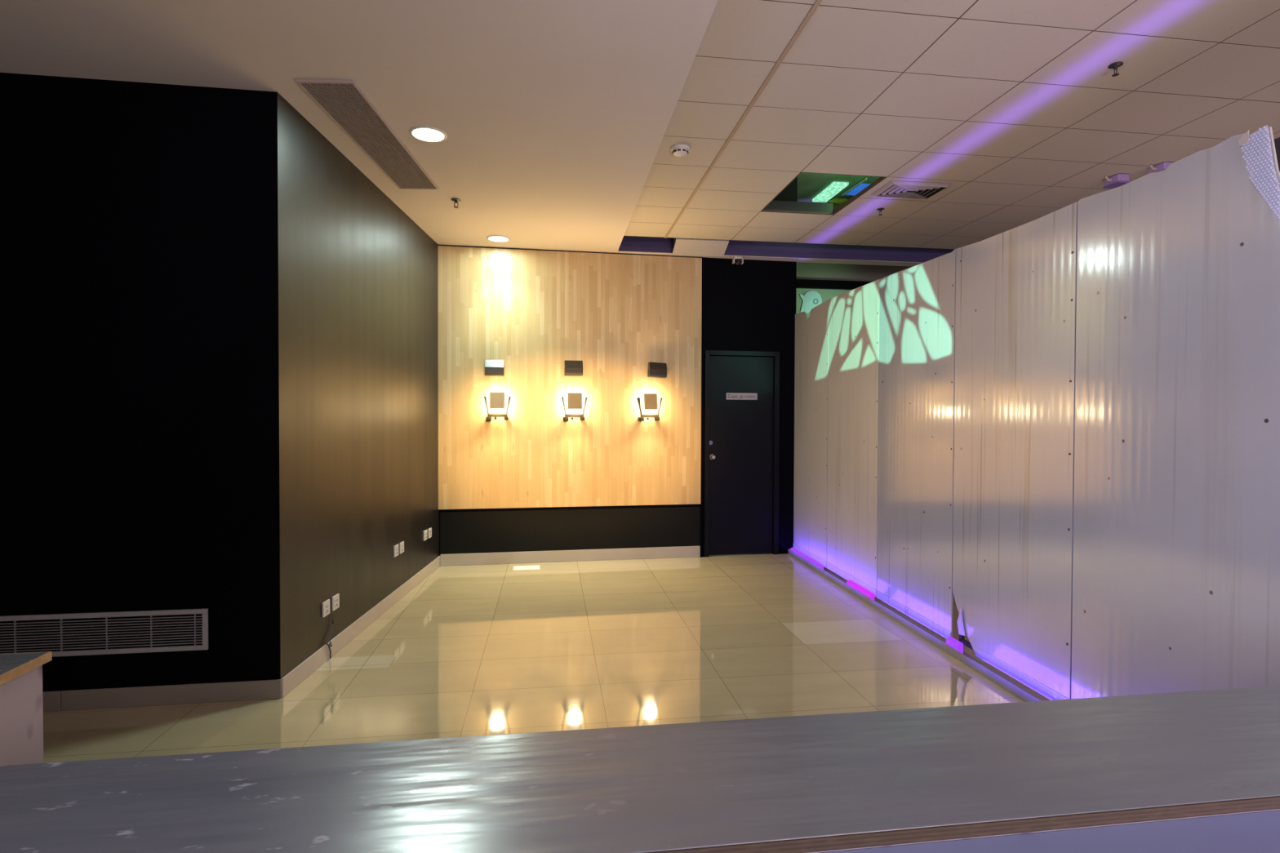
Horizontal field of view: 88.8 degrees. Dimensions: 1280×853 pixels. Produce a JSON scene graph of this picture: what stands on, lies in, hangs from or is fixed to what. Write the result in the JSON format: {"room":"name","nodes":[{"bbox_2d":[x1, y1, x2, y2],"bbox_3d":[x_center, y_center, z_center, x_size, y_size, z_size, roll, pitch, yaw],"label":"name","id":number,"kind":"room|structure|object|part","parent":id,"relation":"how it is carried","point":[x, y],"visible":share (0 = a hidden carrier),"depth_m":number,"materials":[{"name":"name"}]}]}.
{"room":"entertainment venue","nodes":[
{"label":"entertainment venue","id":0,"kind":"room"},
{"bbox_2d":[0,72,280,691],"bbox_3d":[-3.875,-0.162,3.086,4.100,3.105,0.121,0,1,-8],"label":"wall","id":1,"kind":"structure","parent":0,"point":[140,362],"depth_m":3.23,"materials":[{"name":"black paint"}]},
{"bbox_2d":[0,608,208,657],"bbox_3d":[-2.843,1.019,3.188,1.350,0.207,0.014,0,1,-8],"label":"air vent","id":2,"kind":"object","parent":1,"relation":"in","point":[73,634],"visible":0.99,"depth_m":3.22,"materials":[{"name":"grey metal"}]},
{"bbox_2d":[42,679,281,711],"bbox_3d":[-3.867,1.342,3.044,4.106,0.098,0.012,0,1,-8],"label":"baseboard","id":3,"kind":"structure","parent":1,"relation":"attached to","point":[184,694],"depth_m":3.26,"materials":[{"name":"grey tile"}]},
{"bbox_2d":[277,92,439,678],"bbox_3d":[-1.945,-0.183,4.798,0.120,3.105,2.953,0,1,-2],"label":"wall","id":4,"kind":"structure","parent":0,"point":[358,336],"depth_m":4.15,"materials":[{"name":"black paint"}]},
{"bbox_2d":[321,599,329,617],"bbox_3d":[-1.851,1.072,3.853,0.012,0.086,0.086,0,1,-2],"label":"wall socket","id":5,"kind":"object","parent":4,"relation":"attached to","point":[326,605],"visible":1,"depth_m":3.84,"materials":[{"name":"white plastic"}]},
{"bbox_2d":[325,613,333,658],"bbox_3d":[-1.837,1.253,3.884,0.027,0.251,0.117,0,1,-10],"label":"cable","id":6,"kind":"object","parent":4,"relation":"attached to","point":[328,645],"visible":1,"depth_m":3.88,"materials":[{"name":"black plastic"}]},
{"bbox_2d":[331,593,339,611],"bbox_3d":[-1.855,1.072,3.981,0.012,0.086,0.086,0,1,-2],"label":"wall socket","id":7,"kind":"object","parent":4,"relation":"attached to","point":[335,599],"visible":1,"depth_m":3.97,"materials":[{"name":"white plastic"}]},
{"bbox_2d":[280,555,439,697],"bbox_3d":[-1.884,1.320,4.824,0.012,0.100,2.953,0,1,-2],"label":"baseboard","id":8,"kind":"structure","parent":4,"relation":"attached to","point":[296,676],"depth_m":4.18,"materials":[{"name":"beige tile"}]},
{"bbox_2d":[393,544,398,557],"bbox_3d":[-1.890,0.963,5.064,0.012,0.086,0.086,0,1,-2],"label":"wall socket","id":9,"kind":"object","parent":4,"relation":"attached to","point":[396,547],"visible":1,"depth_m":5.05,"materials":[{"name":"white plastic"}]},
{"bbox_2d":[399,541,404,554],"bbox_3d":[-1.894,0.963,5.192,0.012,0.086,0.086,0,1,-2],"label":"wall socket","id":10,"kind":"object","parent":4,"relation":"attached to","point":[402,544],"visible":1,"depth_m":5.18,"materials":[{"name":"white plastic"}]},
{"bbox_2d":[423,529,426,541],"bbox_3d":[-1.915,0.971,5.826,0.012,0.086,0.086,0,1,-2],"label":"wall socket","id":11,"kind":"object","parent":4,"relation":"attached to","point":[425,531],"visible":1,"depth_m":5.82,"materials":[{"name":"white plastic"}]},
{"bbox_2d":[427,528,431,538],"bbox_3d":[-1.919,0.974,5.965,0.012,0.086,0.086,0,1,-2],"label":"wall socket","id":12,"kind":"object","parent":4,"relation":"attached to","point":[429,531],"visible":1,"depth_m":5.94,"materials":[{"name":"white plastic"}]},
{"bbox_2d":[0,0,924,266],"bbox_3d":[-0.640,-1.684,1.722,10.200,0.040,9.640,0,1,-8],"label":"ceiling","id":13,"kind":"structure","parent":0,"point":[554,116],"depth_m":3.09,"materials":[{"name":"paint"}]},
{"bbox_2d":[294,79,439,189],"bbox_3d":[-1.561,-1.695,3.931,0.285,0.012,1.508,0,1,-2],"label":"ceiling vent","id":14,"kind":"object","parent":13,"relation":"in","point":[343,101],"visible":1,"depth_m":3.72,"materials":[{"name":"metal"}]},
{"bbox_2d":[408,125,447,142],"bbox_3d":[-1.227,-1.693,3.787,0.212,0.008,0.212,0,1,-8],"label":"recessed light","id":15,"kind":"object","parent":13,"relation":"in","point":[424,133],"visible":1,"depth_m":3.78,"materials":[{"name":"white plastic"}]},
{"bbox_2d":[451,198,461,208],"bbox_3d":[-1.391,-1.686,4.938,0.072,0.060,0.072,0,1,-28],"label":"sprinkler head","id":16,"kind":"object","parent":13,"relation":"attached to","point":[455,200],"visible":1,"depth_m":4.93},
{"bbox_2d":[486,235,510,242],"bbox_3d":[-1.302,-1.728,6.008,0.212,0.008,0.212,0,1,-8],"label":"recessed light","id":17,"kind":"object","parent":13,"relation":"in","point":[500,238],"visible":1,"depth_m":6.00,"materials":[{"name":"white plastic"}]},
{"bbox_2d":[732,255,743,266],"bbox_3d":[1.002,-1.691,6.686,0.104,0.088,0.104,0,1,-10],"label":"security camera","id":18,"kind":"object","parent":13,"relation":"attached to","point":[737,260],"visible":1,"depth_m":6.66,"materials":[{"name":"white plastic"}]},
{"bbox_2d":[43,552,1050,763],"bbox_3d":[-0.736,1.461,2.395,10.200,0.100,10.900,0,1,-8],"label":"floor","id":19,"kind":"structure","parent":0,"point":[494,649],"depth_m":3.78,"materials":[{"name":"tile"}]},
{"bbox_2d":[0,651,52,765],"bbox_3d":[-2.204,0.975,1.167,1.754,0.900,0.480,0,1,-8],"label":"counter","id":20,"kind":"object","parent":19,"relation":"on","point":[21,704],"depth_m":1.44,"materials":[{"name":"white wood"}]},
{"bbox_2d":[0,652,48,675],"bbox_3d":[-2.204,0.533,1.159,1.751,0.016,0.477,0,1,-8],"label":"countertop","id":21,"kind":"structure","parent":20,"relation":"on","point":[8,662],"depth_m":1.46,"materials":[{"name":"grey laminate"}]},
{"bbox_2d":[513,564,540,570],"bbox_3d":[-1.081,1.349,6.235,0.250,0.002,0.170,0,1,-10],"label":"paper slip","id":22,"kind":"object","parent":19,"relation":"on","point":[517,567],"visible":1,"depth_m":6.23,"materials":[{"name":"white paper"}]},
{"bbox_2d":[0,685,1279,852],"bbox_3d":[-0.457,0.987,0.741,5.300,0.900,0.722,0,1,-8],"label":"countertop","id":23,"kind":"structure","parent":19,"relation":"on","point":[1188,771],"depth_m":0.98,"materials":[{"name":"grey wood"}]},
{"bbox_3d":[-0.510,0.986,1.057,5.280,0.874,0.018,0,1,-8],"label":"panel","id":24,"kind":"part","parent":23,"relation":"part of","materials":[{"name":"white laminate"}]},
{"bbox_2d":[826,810,1279,852],"bbox_3d":[-0.462,0.769,0.711,5.280,0.018,0.670,0,1,-8],"label":"shelf","id":25,"kind":"object","parent":23,"relation":"attached to","point":[1252,832],"depth_m":1.19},
{"bbox_2d":[787,548,1044,702],"bbox_3d":[1.968,1.373,3.726,0.101,0.050,6.909,0,1,-6],"label":"channel","id":26,"kind":"object","parent":19,"relation":"on","point":[1020,692],"visible":0.46,"depth_m":4.16,"materials":[{"name":"grey metal"}]},
{"bbox_2d":[790,547,823,569],"bbox_3d":[1.637,1.313,6.594,0.043,0.052,1.027,0,1,-6],"label":"led cover","id":27,"kind":"object","parent":26,"relation":"on","point":[793,549],"visible":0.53,"depth_m":6.43,"materials":[{"name":"purple plastic"}]},
{"bbox_2d":[792,299,828,568],"bbox_3d":[1.678,0.056,6.526,0.018,2.485,1.070,0,1,-6],"label":"partition panel","id":28,"kind":"object","parent":26,"relation":"on","point":[811,334],"visible":0.93,"depth_m":6.43,"materials":[{"name":"metal"}]},
{"bbox_2d":[826,279,879,596],"bbox_3d":[1.789,0.077,5.514,0.020,2.476,1.002,0,1,-6],"label":"partition panel","id":29,"kind":"object","parent":26,"relation":"on","point":[853,314],"visible":0.98,"depth_m":5.46,"materials":[{"name":"metal"}]},
{"bbox_2d":[846,579,874,599],"bbox_3d":[1.779,1.328,5.294,0.043,0.062,0.440,0,1,-6],"label":"led cover","id":30,"kind":"object","parent":26,"relation":"on","point":[855,586],"visible":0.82,"depth_m":5.25,"materials":[{"name":"purple plastic"}]},
{"bbox_2d":[876,248,955,639],"bbox_3d":[1.896,0.103,4.530,0.018,2.455,1.013,0,1,-6],"label":"partition panel","id":31,"kind":"object","parent":26,"relation":"on","point":[917,303],"visible":0.98,"depth_m":4.44,"materials":[{"name":"metal"}]},
{"bbox_2d":[946,635,963,653],"bbox_3d":[1.921,1.341,3.995,0.043,0.077,0.122,0,1,-6],"label":"led cover","id":32,"kind":"object","parent":26,"relation":"on","point":[951,642],"visible":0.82,"depth_m":3.97,"materials":[{"name":"purple plastic"}]},
{"bbox_2d":[959,629,973,649],"bbox_3d":[1.996,1.115,3.934,0.020,0.440,0.212,0,1,-6],"label":"strut","id":33,"kind":"object","parent":26,"relation":"on","point":[962,638],"visible":0.32,"depth_m":3.99,"materials":[{"name":"metal"}]},
{"bbox_2d":[952,201,1077,700],"bbox_3d":[2.003,0.129,3.554,0.020,2.434,0.986,0,1,-6],"label":"partition panel","id":34,"kind":"object","parent":26,"relation":"on","point":[1015,306],"visible":0.86,"depth_m":3.46,"materials":[{"name":"metal"}]},
{"bbox_2d":[957,607,964,635],"bbox_3d":[1.944,1.180,3.952,0.006,0.170,0.075,0,1,-6],"label":"shard","id":35,"kind":"object","parent":34,"relation":"attached to","point":[960,622],"visible":1,"depth_m":3.95},
{"bbox_2d":[1071,126,1279,698],"bbox_3d":[2.204,0.168,1.678,0.012,2.416,2.824,0,1,-6],"label":"partition panel","id":36,"kind":"object","parent":26,"relation":"on","point":[1176,558],"visible":0.86,"depth_m":2.55,"materials":[{"name":"white metal"}]},
{"bbox_2d":[1238,125,1279,221],"bbox_3d":[2.132,-0.848,2.245,0.006,0.374,0.149,0,1,-6],"label":"bubble wrap","id":37,"kind":"object","parent":36,"relation":"attached to","point":[1245,139],"visible":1,"depth_m":2.24,"materials":[{"name":"white"}]},
{"bbox_2d":[438,244,796,556],"bbox_3d":[-0.217,-0.206,6.661,3.754,3.105,0.160,0,1,-10],"label":"wall","id":38,"kind":"structure","parent":0,"point":[750,305],"depth_m":6.82,"materials":[{"name":"black paint"}]},
{"bbox_2d":[437,245,702,509],"bbox_3d":[-0.655,-0.464,6.484,2.603,2.523,0.030,0,1,-10],"label":"wood wall panel","id":39,"kind":"object","parent":38,"relation":"attached to","point":[533,311],"visible":1,"depth_m":6.46,"materials":[{"name":"beige wood"}]},
{"bbox_2d":[484,360,503,375],"bbox_3d":[-1.398,-0.566,6.278,0.174,0.146,0.114,0,1,-10],"label":"hood","id":40,"kind":"object","parent":39,"relation":"attached to","point":[492,367],"visible":1,"depth_m":6.24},
{"bbox_2d":[484,391,511,421],"bbox_3d":[-1.366,-0.191,6.259,0.253,0.273,0.174,0,1,-10],"label":"floodlight","id":41,"kind":"object","parent":39,"relation":"attached to","point":[496,398],"visible":1,"depth_m":6.20,"materials":[{"name":"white metal"}]},
{"bbox_3d":[-1.466,-0.203,6.234,0.049,0.173,0.019,0,1,-28],"label":"bracket arm","id":42,"kind":"part","parent":41,"relation":"part of","materials":[{"name":"brown metal"}]},
{"bbox_3d":[-1.358,-0.234,6.213,0.126,0.172,0.030,0,-12,-10],"label":"lamp glass","id":43,"kind":"part","parent":41,"relation":"part of","materials":[{"name":"white glass"}]},
{"bbox_3d":[-1.263,-0.203,6.270,0.050,0.173,0.019,0,1,9],"label":"bracket arm","id":44,"kind":"part","parent":41,"relation":"part of","materials":[{"name":"brown metal"}]},
{"bbox_2d":[564,360,582,375],"bbox_3d":[-0.651,-0.575,6.410,0.174,0.146,0.115,0,1,-10],"label":"hood","id":45,"kind":"object","parent":39,"relation":"attached to","point":[571,367],"visible":1,"depth_m":6.37,"materials":[{"name":"black metal"}]},
{"bbox_2d":[561,392,587,421],"bbox_3d":[-0.641,-0.191,6.388,0.253,0.273,0.174,0,1,-10],"label":"floodlight","id":46,"kind":"object","parent":39,"relation":"attached to","point":[574,399],"visible":1,"depth_m":6.33,"materials":[{"name":"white metal"}]},
{"bbox_3d":[-0.741,-0.202,6.362,0.049,0.173,0.019,0,1,-28],"label":"bracket arm","id":47,"kind":"part","parent":46,"relation":"part of","materials":[{"name":"brown metal"}]},
{"bbox_3d":[-0.633,-0.233,6.341,0.126,0.172,0.030,0,-12,-10],"label":"lamp glass","id":48,"kind":"part","parent":46,"relation":"part of","materials":[{"name":"white glass"}]},
{"bbox_3d":[-0.538,-0.202,6.398,0.050,0.173,0.019,0,1,9],"label":"bracket arm","id":49,"kind":"part","parent":46,"relation":"part of","materials":[{"name":"brown metal"}]},
{"bbox_2d":[636,393,662,421],"bbox_3d":[0.095,-0.190,6.518,0.258,0.273,0.174,0,1,-10],"label":"wall sconce","id":50,"kind":"object","parent":39,"relation":"attached to","point":[650,399],"visible":1,"depth_m":6.46,"materials":[{"name":"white metal"}]},
{"bbox_3d":[-0.004,-0.202,6.492,0.058,0.175,0.030,0,1,-24],"label":"bracket arm","id":51,"kind":"part","parent":50,"relation":"part of","materials":[{"name":"brown metal"}]},
{"bbox_3d":[0.106,-0.232,6.472,0.118,0.172,0.030,0,-12,-10],"label":"lamp glass","id":52,"kind":"part","parent":50,"relation":"part of","materials":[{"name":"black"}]},
{"bbox_3d":[0.200,-0.202,6.529,0.050,0.173,0.019,0,1,9],"label":"bracket arm","id":53,"kind":"part","parent":50,"relation":"part of","materials":[{"name":"brown metal"}]},
{"bbox_2d":[647,361,666,377],"bbox_3d":[0.175,-0.569,6.557,0.181,0.154,0.114,0,1,-10],"label":"hood","id":54,"kind":"object","parent":39,"relation":"attached to","point":[659,370],"visible":1,"depth_m":6.52,"materials":[{"name":"black metal"}]},
{"bbox_2d":[440,506,700,554],"bbox_3d":[-0.652,1.028,6.518,2.586,0.402,0.010,0,1,-10],"label":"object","id":55,"kind":"structure","parent":38,"relation":"attached to","point":[486,531],"depth_m":6.50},
{"bbox_2d":[440,546,700,566],"bbox_3d":[-0.652,1.290,6.520,2.584,0.115,0.015,0,1,-10],"label":"baseboard","id":56,"kind":"structure","parent":38,"relation":"attached to","point":[604,554],"depth_m":6.50,"materials":[{"name":"beige tile"}]},
{"bbox_2d":[700,260,702,557],"bbox_3d":[0.633,-0.177,6.716,0.011,3.050,0.030,0,1,-10],"label":"trim","id":57,"kind":"structure","parent":38,"relation":"attached to","point":[702,260],"depth_m":6.70,"materials":[{"name":"black paint"}]},
{"bbox_2d":[703,350,779,556],"bbox_3d":[1.062,0.281,6.814,0.809,2.134,0.100,0,1,-10],"label":"door","id":58,"kind":"structure","parent":38,"relation":"in","point":[742,437],"depth_m":6.83,"materials":[{"name":"black paint"}]},
{"bbox_3d":[0.753,0.316,6.741,0.060,0.060,0.062,0,1,-10],"label":"knob","id":59,"kind":"part","parent":58,"relation":"part of","materials":[{"name":"metal"}]},
{"bbox_2d":[726,392,757,399],"bbox_3d":[1.063,-0.315,6.813,0.338,0.071,0.007,0,1,-10],"label":"door sign","id":60,"kind":"object","parent":58,"relation":"attached to","point":[730,396],"visible":1,"depth_m":6.81,"materials":[{"name":"white plastic"}]},
{"bbox_2d":[795,262,912,319],"bbox_3d":[2.505,-0.414,7.811,2.300,3.500,0.100,0,1,-8],"label":"wall","id":61,"kind":"structure","parent":0,"point":[813,271],"depth_m":7.71,"materials":[{"name":"green paint"}]},
{"bbox_2d":[799,290,822,313],"bbox_3d":[2.007,-1.464,7.661,0.277,0.272,0.025,0,1,-8],"label":"wall ornament","id":62,"kind":"object","parent":61,"relation":"attached to","point":[811,299],"visible":0.9,"depth_m":7.65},
{"bbox_2d":[795,279,871,289],"bbox_3d":[2.513,-1.667,7.766,2.300,0.096,0.150,0,1,-8],"label":"trim","id":63,"kind":"structure","parent":61,"relation":"attached to","point":[801,283],"depth_m":7.65,"materials":[{"name":"black paint"}]},
{"bbox_2d":[623,0,1279,248],"bbox_3d":[2.340,-2.003,2.259,4.150,0.510,9.381,0,1,-8],"label":"ceiling","id":64,"kind":"structure","parent":0,"point":[745,29],"depth_m":3.63,"materials":[{"name":"tile"}]},
{"bbox_2d":[670,143,690,157],"bbox_3d":[0.258,-1.758,4.182,0.128,0.052,0.128,0,1,-8],"label":"smoke detector","id":65,"kind":"object","parent":64,"relation":"attached to","point":[679,150],"visible":1,"depth_m":4.15,"materials":[{"name":"white plastic"}]},
{"bbox_2d":[671,238,728,256],"bbox_3d":[0.596,-1.768,6.448,0.524,0.108,0.220,0,1,-8],"label":"tile","id":66,"kind":"structure","parent":64,"relation":"hanging from","point":[689,246],"depth_m":6.43,"materials":[{"name":"white tile"}]},
{"bbox_2d":[664,0,822,238],"bbox_3d":[0.856,-1.742,1.839,0.022,0.004,8.954,0,1,-8],"label":"trim","id":67,"kind":"structure","parent":64,"relation":"attached to","point":[817,2],"depth_m":3.49,"materials":[{"name":"white metal"}]},
{"bbox_2d":[773,176,797,201],"bbox_3d":[0.946,-2.015,5.358,0.946,0.350,2.182,0,1,-8],"label":"trim","id":68,"kind":"structure","parent":64,"relation":"attached to","point":[789,193],"depth_m":5.70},
{"bbox_2d":[764,200,832,212],"bbox_3d":[1.327,-1.854,5.529,0.637,0.095,0.020,0,1,-8],"label":"trim","id":69,"kind":"structure","parent":64,"relation":"attached to","point":[774,204],"depth_m":5.52,"materials":[{"name":"metal"}]},
{"bbox_2d":[812,181,848,202],"bbox_3d":[1.806,-2.228,6.215,0.145,0.024,0.497,0,1,-8],"label":"light panel","id":70,"kind":"object","parent":64,"relation":"attached to","point":[834,188],"visible":1,"depth_m":6.17,"materials":[{"name":"green plastic"}]},
{"bbox_2d":[828,197,850,206],"bbox_3d":[1.969,-2.211,6.433,0.243,0.085,0.168,0,1,-8],"label":"lump","id":71,"kind":"object","parent":64,"relation":"attached to","point":[837,202],"visible":0.73,"depth_m":6.38,"materials":[{"name":"green"}]},
{"bbox_2d":[841,177,867,195],"bbox_3d":[1.989,-2.223,6.062,0.021,0.021,0.436,0,1,-10],"label":"ceiling pipe","id":72,"kind":"object","parent":64,"relation":"attached to","point":[866,178],"visible":1,"depth_m":6.04,"materials":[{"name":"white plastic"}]},
{"bbox_2d":[845,183,871,195],"bbox_3d":[2.094,-2.232,6.158,0.200,0.012,0.284,0,1,-8],"label":"film","id":73,"kind":"object","parent":64,"relation":"attached to","point":[857,189],"visible":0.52,"depth_m":6.14,"materials":[{"name":"blue plastic"}]},
{"bbox_2d":[876,208,884,215],"bbox_3d":[1.987,-1.772,5.394,0.061,0.051,0.061,0,1,-32],"label":"sprinkler head","id":74,"kind":"object","parent":64,"relation":"attached to","point":[877,209],"visible":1,"depth_m":5.39},
{"bbox_2d":[871,180,952,199],"bbox_3d":[2.042,-1.778,4.923,0.484,0.021,0.308,0,1,-8],"label":"ceiling vent","id":75,"kind":"object","parent":64,"relation":"in","point":[893,188],"visible":1,"depth_m":4.90,"materials":[{"name":"metal"}]},
{"bbox_2d":[1107,61,1123,76],"bbox_3d":[2.316,-1.737,3.181,0.061,0.051,0.061,0,1,-31],"label":"sprinkler head","id":76,"kind":"object","parent":64,"relation":"attached to","point":[1114,65],"visible":1,"depth_m":3.17},
{"bbox_3d":[2.317,-1.734,3.181,0.025,0.041,0.017,0,1,-1],"label":"frame","id":77,"kind":"part","parent":76,"relation":"part of","materials":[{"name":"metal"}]},
{"bbox_2d":[1102,173,1130,188],"bbox_3d":[3.373,-1.749,4.648,0.146,0.066,0.130,0,1,-8],"label":"junction box","id":78,"kind":"object","parent":64,"relation":"attached to","point":[1118,180],"visible":0.87,"depth_m":4.62,"materials":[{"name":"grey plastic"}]},
{"bbox_2d":[1148,161,1173,173],"bbox_3d":[3.525,-1.745,4.435,0.146,0.066,0.130,0,1,-8],"label":"junction box","id":79,"kind":"object","parent":64,"relation":"attached to","point":[1162,166],"visible":0.48,"depth_m":4.41,"materials":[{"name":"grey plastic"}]},
{"bbox_2d":[1274,137,1279,171],"bbox_3d":[4.224,-0.381,2.824,0.300,3.600,10.450,0,1,-8],"label":"wall","id":80,"kind":"structure","parent":0,"point":[1277,141],"depth_m":4.00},
{"bbox_2d":[618,209,954,262],"bbox_3d":[1.783,-1.994,6.756,4.023,0.511,0.034,0,1,-8],"label":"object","id":81,"kind":"structure","parent":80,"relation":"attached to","point":[628,243],"depth_m":6.73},
{"bbox_2d":[635,0,1279,248],"bbox_3d":[2.387,-1.760,2.050,4.057,0.029,8.966,0,1,-8],"label":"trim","id":82,"kind":"structure","parent":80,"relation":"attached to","point":[876,182],"depth_m":3.84,"materials":[{"name":"white metal"}]}
]}

